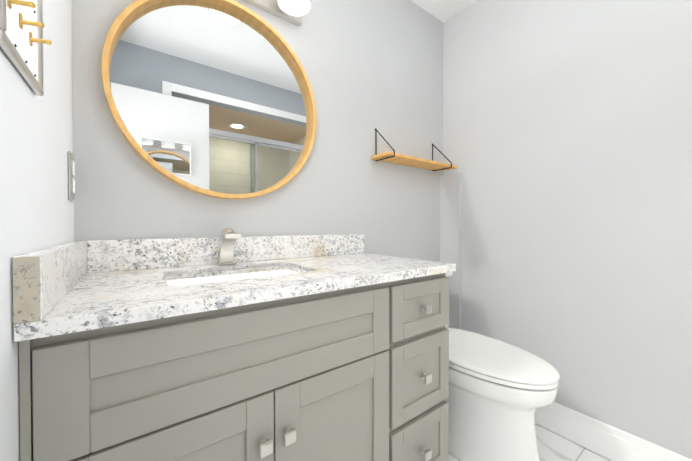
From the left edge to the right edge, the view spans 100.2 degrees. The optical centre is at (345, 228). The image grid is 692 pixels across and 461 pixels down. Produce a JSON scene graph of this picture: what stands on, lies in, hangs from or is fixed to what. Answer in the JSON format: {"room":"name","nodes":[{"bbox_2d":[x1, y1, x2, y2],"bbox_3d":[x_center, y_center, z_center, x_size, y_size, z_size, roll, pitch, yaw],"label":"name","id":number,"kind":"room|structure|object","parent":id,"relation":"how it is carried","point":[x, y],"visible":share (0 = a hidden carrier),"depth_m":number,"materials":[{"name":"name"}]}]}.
{"room":"bathroom","nodes":[
{"label":"bathroom","id":0,"kind":"room"},
{"bbox_2d":[0,0,73,460],"bbox_3d":[-0.386,-0.171,0.174,0.120,2.410,1.670,0,1,-36],"label":"wall","id":1,"kind":"structure","parent":0,"point":[36,203],"depth_m":0.51,"materials":[{"name":"paint"}]},
{"bbox_2d":[0,0,51,95],"bbox_3d":[-0.504,-0.397,0.463,0.034,0.300,0.210,0,1,-36],"label":"hook rack","id":2,"kind":"object","parent":1,"relation":"attached to","point":[22,26],"visible":1,"depth_m":0.46,"materials":[{"name":"white wood"}]},
{"bbox_2d":[68,151,74,200],"bbox_3d":[-0.791,-0.148,0.837,0.009,0.135,0.074,0,1,-36],"label":"outlet","id":3,"kind":"object","parent":1,"relation":"attached to","point":[71,176],"visible":1,"depth_m":0.81,"materials":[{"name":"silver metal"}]},
{"bbox_2d":[72,0,442,261],"bbox_3d":[-0.121,-0.184,1.478,2.090,2.410,0.120,0,1,-36],"label":"wall","id":4,"kind":"structure","parent":0,"point":[369,66],"depth_m":1.44,"materials":[{"name":"paint"}]},
{"bbox_2d":[101,0,316,198],"bbox_3d":[-0.454,-0.496,1.126,0.760,0.760,0.048,0,1,-36],"label":"mirror","id":5,"kind":"object","parent":4,"relation":"attached to","point":[213,98],"visible":1,"depth_m":1.09,"materials":[{"name":"brown wood"}]},
{"bbox_2d":[242,0,310,25],"bbox_3d":[-0.395,-0.962,1.074,0.600,0.107,0.192,0,1,-36],"label":"sconce","id":6,"kind":"object","parent":4,"relation":"attached to","point":[293,11],"visible":1,"depth_m":1.23,"materials":[{"name":"white glass"}]},
{"bbox_2d":[371,128,456,170],"bbox_3d":[0.422,-0.465,1.708,0.610,0.184,0.146,0,1,-36],"label":"shelf","id":7,"kind":"object","parent":4,"relation":"attached to","point":[401,159],"visible":1,"depth_m":1.65,"materials":[{"name":"brown wood"}]},
{"bbox_2d":[410,0,477,22],"bbox_3d":[0.625,-1.404,0.449,2.090,0.050,2.640,0,1,-36],"label":"ceiling","id":8,"kind":"structure","parent":0,"point":[443,11],"depth_m":1.82,"materials":[{"name":"paint"}]},
{"bbox_2d":[448,424,608,460],"bbox_3d":[0.625,1.056,0.475,2.090,0.050,2.640,0,1,-36],"label":"floor","id":9,"kind":"structure","parent":0,"point":[552,446],"depth_m":1.33,"materials":[{"name":"tile"}]},
{"bbox_2d":[13,234,455,460],"bbox_3d":[-0.205,0.531,0.993,1.128,0.990,0.570,0,1,-36],"label":"bathroom vanity","id":10,"kind":"object","parent":9,"relation":"on","point":[305,348],"visible":1,"depth_m":0.69,"materials":[{"name":"grey paint"}]},
{"bbox_2d":[13,253,455,341],"bbox_3d":[-0.205,0.150,0.990,1.128,0.028,0.568,0,1,-36],"label":"countertop","id":11,"kind":"structure","parent":10,"relation":"on","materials":[{"name":"stone"}]},
{"bbox_2d":[217,228,240,264],"bbox_3d":[-0.424,0.066,1.049,0.060,0.137,0.123,0,1,-36],"label":"faucet","id":12,"kind":"object","parent":11,"relation":"on","point":[229,236],"visible":1,"depth_m":1.06,"materials":[{"name":"silver metal"}]},
{"bbox_2d":[167,270,297,285],"bbox_3d":[-0.329,0.213,0.920,0.480,0.193,0.330,0,1,-36],"label":"sink","id":13,"kind":"object","parent":11,"relation":"in","point":[174,277],"depth_m":0.97,"materials":[{"name":"ceramic"}]},
{"bbox_2d":[445,272,559,460],"bbox_3d":[0.560,0.633,1.404,0.430,0.776,0.794,0,1,-36],"label":"toilet","id":14,"kind":"object","parent":9,"relation":"on","point":[500,392],"visible":0.5,"depth_m":1.18,"materials":[{"name":"white ceramic"}]},
{"bbox_2d":[440,0,691,459],"bbox_3d":[1.442,-0.179,0.987,0.150,2.410,2.520,0,1,-36],"label":"wall","id":15,"kind":"structure","parent":0,"point":[567,138],"depth_m":1.36,"materials":[{"name":"paint"}]},
{"bbox_2d":[535,402,691,460],"bbox_3d":[0.383,0.955,0.803,1.858,0.153,1.584,0,1,-36],"label":"baseboard","id":16,"kind":"structure","parent":15,"relation":"attached to","point":[603,439],"depth_m":1.30,"materials":[{"name":"white wood"}]}
]}

